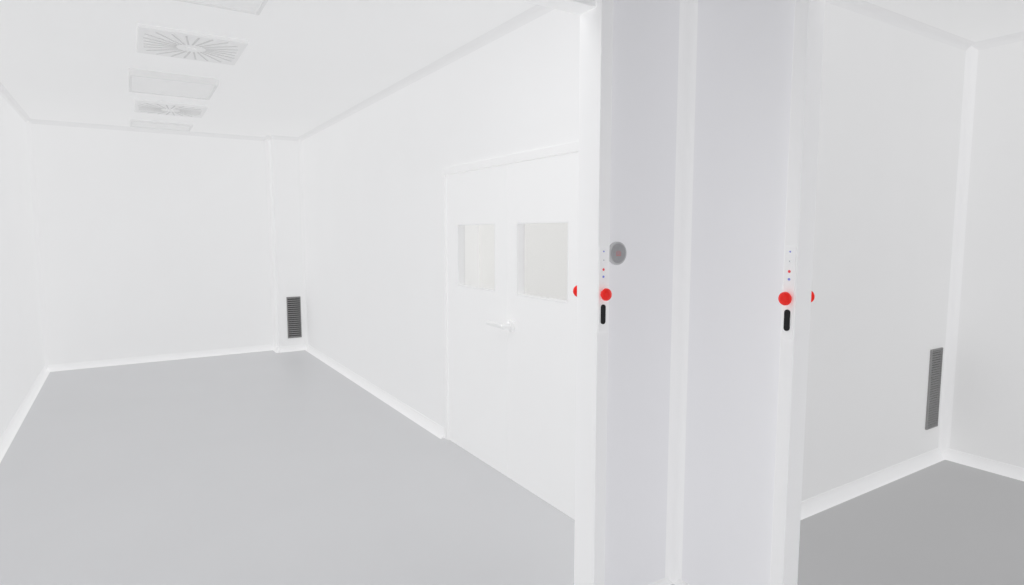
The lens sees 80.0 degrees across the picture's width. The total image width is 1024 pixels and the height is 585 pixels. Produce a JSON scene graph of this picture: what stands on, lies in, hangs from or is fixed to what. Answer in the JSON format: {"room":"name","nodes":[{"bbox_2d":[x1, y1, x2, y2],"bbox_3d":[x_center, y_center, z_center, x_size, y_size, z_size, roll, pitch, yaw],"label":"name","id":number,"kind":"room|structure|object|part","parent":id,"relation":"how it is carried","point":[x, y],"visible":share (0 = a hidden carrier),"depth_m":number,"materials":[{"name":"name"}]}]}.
{"room":"clean room","nodes":[
{"label":"clean room","id":0,"kind":"room"},
{"bbox_2d":[0,95,43,437],"bbox_3d":[-2.570,-0.071,2.416,0.100,2.750,10.020,-4,7,-32],"label":"wall","id":1,"kind":"structure","parent":0,"point":[21,342],"depth_m":5.44,"materials":[{"name":"white paint"}]},
{"bbox_2d":[0,82,30,121],"bbox_3d":[-3.436,-1.565,3.788,0.045,0.045,6.540,-4,7,-32],"label":"trim","id":2,"kind":"structure","parent":1,"relation":"attached to","point":[4,93],"depth_m":5.65,"materials":[{"name":"white paint"}]},
{"bbox_2d":[0,366,49,462],"bbox_3d":[-2.535,1.254,2.627,0.045,0.071,9.920,-4,7,-32],"label":"baseboard","id":3,"kind":"structure","parent":1,"relation":"attached to","point":[6,439],"depth_m":5.09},
{"bbox_2d":[32,124,478,364],"bbox_3d":[-2.885,-0.635,8.170,5.730,2.750,0.100,-4,7,-32],"label":"wall","id":4,"kind":"structure","parent":0,"point":[152,243],"depth_m":7.24,"materials":[{"name":"white paint"}]},
{"bbox_2d":[26,120,49,368],"bbox_3d":[-5.167,-0.487,6.655,0.045,2.750,0.045,-4,7,-32],"label":"trim","id":5,"kind":"structure","parent":4,"relation":"attached to","point":[28,124],"depth_m":6.66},
{"bbox_2d":[28,119,266,140],"bbox_3d":[-4.153,-1.895,7.158,2.440,0.045,0.045,-4,7,-32],"label":"trim","id":6,"kind":"structure","parent":4,"relation":"attached to","point":[33,121],"depth_m":7.08,"materials":[{"name":"white paint"}]},
{"bbox_2d":[47,344,274,371],"bbox_3d":[-4.153,0.784,7.420,2.440,0.071,0.045,-4,7,-32],"label":"baseboard","id":7,"kind":"structure","parent":4,"relation":"attached to","point":[175,356],"depth_m":7.35,"materials":[{"name":"white plastic"}]},
{"bbox_2d":[264,139,275,346],"bbox_3d":[-3.140,-0.611,7.925,0.045,2.750,0.045,-4,7,-32],"label":"trim","id":8,"kind":"structure","parent":4,"relation":"attached to","point":[266,142],"depth_m":7.93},
{"bbox_2d":[269,139,303,346],"bbox_3d":[-2.922,-0.615,7.958,0.360,2.750,0.220,-4,7,-32],"label":"wall","id":9,"kind":"structure","parent":0,"point":[283,154],"depth_m":7.83,"materials":[{"name":"white paint"}]},
{"bbox_2d":[271,135,299,140],"bbox_3d":[-2.851,-1.950,7.715,0.360,0.045,0.045,-4,7,-32],"label":"trim","id":10,"kind":"structure","parent":9,"relation":"attached to","point":[275,137],"depth_m":7.71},
{"bbox_2d":[276,344,306,352],"bbox_3d":[-2.868,0.731,7.967,0.400,0.071,0.045,-4,7,-32],"label":"baseboard","id":11,"kind":"structure","parent":9,"relation":"attached to","point":[303,346],"depth_m":7.97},
{"bbox_2d":[286,296,301,337],"bbox_3d":[-2.843,0.325,7.963,0.175,0.540,0.012,-4,7,-32],"label":"air vent","id":12,"kind":"object","parent":9,"relation":"in","point":[294,327],"visible":1,"depth_m":7.96,"materials":[{"name":"grey metal"}]},
{"bbox_2d":[302,9,579,426],"bbox_3d":[-1.044,-0.366,5.419,0.100,2.750,6.540,-4,7,-32],"label":"wall","id":13,"kind":"structure","parent":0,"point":[372,178],"depth_m":4.98,"materials":[{"name":"white paint"}]},
{"bbox_2d":[306,345,443,438],"bbox_3d":[-1.625,0.891,6.333,0.045,0.071,4.148,-4,7,-32],"label":"baseboard","id":14,"kind":"structure","parent":13,"relation":"attached to","point":[423,421],"depth_m":5.64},
{"bbox_2d":[297,5,553,346],"bbox_3d":[-1.048,-0.353,5.290,0.045,2.750,6.315,-4,7,-32],"label":"trim","id":15,"kind":"structure","parent":13,"relation":"attached to","point":[536,11],"depth_m":4.90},
{"bbox_2d":[441,141,578,519],"bbox_3d":[-0.020,0.173,3.769,0.174,2.000,1.760,-4,7,-32],"label":"door","id":16,"kind":"structure","parent":13,"relation":"attached to","point":[509,353],"depth_m":3.69,"materials":[{"name":"white metal"}]},
{"bbox_3d":[-0.101,0.199,3.758,0.023,0.026,0.216,-4,7,-32],"label":"lever","id":17,"kind":"part","parent":16,"relation":"part of","materials":[{"name":"white metal"}]},
{"bbox_2d":[0,350,1023,584],"bbox_3d":[-0.215,1.197,4.090,5.730,0.100,10.120,-4,7,-32],"label":"floor","id":18,"kind":"structure","parent":0,"point":[270,467],"depth_m":3.49,"materials":[{"name":"grey plastic"}]},
{"bbox_2d":[0,0,1023,136],"bbox_3d":[-0.215,-1.640,3.812,5.730,0.100,10.120,-4,7,-32],"label":"ceiling","id":19,"kind":"structure","parent":0,"point":[303,64],"depth_m":4.03,"materials":[{"name":"white paint"}]},
{"bbox_2d":[130,120,192,130],"bbox_3d":[-3.957,-1.881,6.883,0.600,0.020,0.400,-4,7,-32],"label":"recessed light","id":20,"kind":"object","parent":19,"relation":"in","point":[133,123],"visible":1,"depth_m":6.84,"materials":[{"name":"white plastic"}]},
{"bbox_2d":[134,99,207,117],"bbox_3d":[-3.334,-1.785,5.956,0.600,0.029,0.600,-4,7,-32],"label":"ceiling vent","id":21,"kind":"object","parent":19,"relation":"in","point":[141,106],"visible":1,"depth_m":5.87,"materials":[{"name":"white metal"}]},
{"bbox_2d":[128,68,217,99],"bbox_3d":[-2.748,-1.675,4.937,0.600,0.050,0.640,-4,7,-32],"label":"ceiling light","id":22,"kind":"object","parent":19,"relation":"attached to","point":[140,81],"visible":1,"depth_m":4.83,"materials":[{"name":"white plastic"}]},
{"bbox_2d":[132,76,214,98],"bbox_3d":[-2.748,-1.678,4.936,0.560,0.042,0.600,-4,7,-32],"label":"diffuser","id":23,"kind":"object","parent":22,"relation":"attached to","point":[195,87],"depth_m":4.89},
{"bbox_2d":[136,24,248,64],"bbox_3d":[-2.080,-1.589,3.955,0.600,0.029,0.600,-4,7,-32],"label":"ceiling vent","id":24,"kind":"object","parent":19,"relation":"in","point":[154,40],"visible":1,"depth_m":3.90,"materials":[{"name":"white metal"}]},
{"bbox_2d":[175,0,267,14],"bbox_3d":[-1.480,-1.491,2.931,0.600,0.025,0.600,-4,7,-32],"label":"recessed light","id":25,"kind":"object","parent":19,"relation":"in","point":[255,7],"visible":1,"depth_m":3.20,"materials":[{"name":"white plastic"}]},
{"bbox_2d":[190,0,262,11],"bbox_3d":[-1.480,-1.494,2.931,0.560,0.017,0.560,-4,7,-32],"label":"diffuser","id":26,"kind":"object","parent":25,"relation":"attached to","point":[234,5],"depth_m":3.20,"materials":[{"name":"white metal"}]},
{"bbox_2d":[604,0,794,584],"bbox_3d":[0.665,-0.058,2.278,0.488,2.750,0.598,-4,7,-32],"label":"wall","id":27,"kind":"structure","parent":0,"point":[744,60],"depth_m":2.41,"materials":[{"name":"white paint"}]},
{"bbox_2d":[609,242,626,264],"bbox_3d":[0.410,-0.152,2.373,0.090,0.090,0.015,-4,7,-32],"label":"sensor","id":28,"kind":"object","parent":27,"relation":"attached to","point":[617,251],"visible":0.98,"depth_m":2.36,"materials":[{"name":"grey plastic"}]},
{"bbox_2d":[649,577,672,584],"bbox_3d":[0.537,1.279,2.591,0.436,0.028,0.020,-4,7,-32],"label":"baseboard","id":29,"kind":"structure","parent":27,"relation":"attached to","point":[665,581],"depth_m":2.68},
{"bbox_2d":[673,579,688,584],"bbox_3d":[0.843,1.289,2.496,0.020,0.028,0.507,-4,7,-32],"label":"baseboard","id":30,"kind":"structure","parent":27,"relation":"attached to","point":[679,581],"depth_m":2.67,"materials":[{"name":"white"}]},
{"bbox_2d":[665,0,697,581],"bbox_3d":[0.709,-0.084,2.548,0.050,2.750,0.050,-4,7,-32],"label":"trim","id":31,"kind":"structure","parent":27,"relation":"attached to","point":[688,17],"depth_m":2.56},
{"bbox_2d":[479,41,1023,467],"bbox_3d":[2.194,-0.364,5.402,0.100,2.750,10.020,-4,7,-32],"label":"wall","id":32,"kind":"structure","parent":0,"point":[988,398],"depth_m":3.92,"materials":[{"name":"white paint"}]},
{"bbox_2d":[942,448,1023,480],"bbox_3d":[3.848,1.239,2.782,0.045,0.071,3.380,-4,7,-32],"label":"baseboard","id":33,"kind":"structure","parent":32,"relation":"attached to","point":[1004,469],"depth_m":3.99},
{"bbox_2d":[972,31,1023,49],"bbox_3d":[3.848,-1.440,2.519,0.045,0.045,3.380,-4,7,-32],"label":"trim","id":34,"kind":"structure","parent":32,"relation":"attached to","point":[1015,37],"depth_m":3.81,"materials":[{"name":"white paint"}]},
{"bbox_2d":[801,2,965,500],"bbox_3d":[1.827,-0.171,3.431,2.630,2.750,0.100,-4,7,-32],"label":"wall","id":35,"kind":"structure","parent":0,"point":[892,96],"depth_m":3.56,"materials":[{"name":"white paint"}]},
{"bbox_2d":[800,448,944,519],"bbox_3d":[1.862,1.169,3.498,2.640,0.071,0.045,-4,7,-32],"label":"baseboard","id":36,"kind":"structure","parent":35,"relation":"attached to","point":[816,504],"depth_m":3.69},
{"bbox_2d":[825,0,973,50],"bbox_3d":[1.862,-1.510,3.236,2.640,0.045,0.045,-4,7,-32],"label":"trim","id":37,"kind":"structure","parent":35,"relation":"attached to","point":[862,7],"depth_m":3.47,"materials":[{"name":"white paint"}]},
{"bbox_2d":[925,347,942,429],"bbox_3d":[2.818,0.641,4.071,0.155,0.540,0.012,-4,7,-32],"label":"air vent","id":38,"kind":"object","parent":35,"relation":"in","point":[936,355],"visible":1,"depth_m":4.07,"materials":[{"name":"grey metal"}]},
{"bbox_2d":[938,46,977,453],"bbox_3d":[2.959,-0.232,4.052,0.050,2.750,0.050,-4,7,-32],"label":"trim","id":39,"kind":"structure","parent":35,"relation":"attached to","point":[971,59],"depth_m":4.05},
{"bbox_3d":[0.400,0.118,0.483,2.858,2.750,3.368,-4,7,-32],"label":"wall header","id":40,"kind":"structure","parent":0,"visible":0},
{"bbox_2d":[520,0,612,584],"bbox_3d":[-0.673,-0.004,1.737,2.384,2.750,0.127,-4,7,-32],"label":"trim","id":41,"kind":"structure","parent":40,"relation":"attached to","point":[596,16],"depth_m":2.33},
{"bbox_2d":[573,285,576,296],"bbox_3d":[0.266,-0.024,2.425,0.048,0.325,0.038,-4,7,-32],"label":"button","id":42,"kind":"object","parent":40,"relation":"attached to","point":[575,287],"visible":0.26,"depth_m":2.42,"materials":[{"name":"red plastic"}]},
{"bbox_2d":[598,246,611,331],"bbox_3d":[0.352,-0.011,2.288,0.048,0.325,0.038,-4,7,-32],"label":"control panel","id":43,"kind":"object","parent":40,"relation":"attached to","point":[604,294],"visible":1,"depth_m":2.30,"materials":[{"name":"white plastic"}]},
{"bbox_2d":[778,246,796,339],"bbox_3d":[0.943,0.003,2.101,0.038,0.325,0.048,-4,7,-32],"label":"control panel","id":44,"kind":"object","parent":40,"relation":"attached to","point":[786,298],"visible":1,"depth_m":2.10,"materials":[{"name":"white plastic"}]},
{"bbox_2d":[770,0,824,584],"bbox_3d":[1.434,0.025,1.440,0.092,2.750,1.693,-4,7,-32],"label":"trim","id":45,"kind":"structure","parent":40,"relation":"attached to","point":[809,17],"depth_m":2.11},
{"bbox_2d":[811,291,814,301],"bbox_3d":[1.051,-0.004,2.169,0.038,0.325,0.048,-4,7,-32],"label":"button","id":46,"kind":"object","parent":40,"relation":"attached to","point":[812,293],"visible":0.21,"depth_m":2.15,"materials":[{"name":"red plastic"}]}
]}

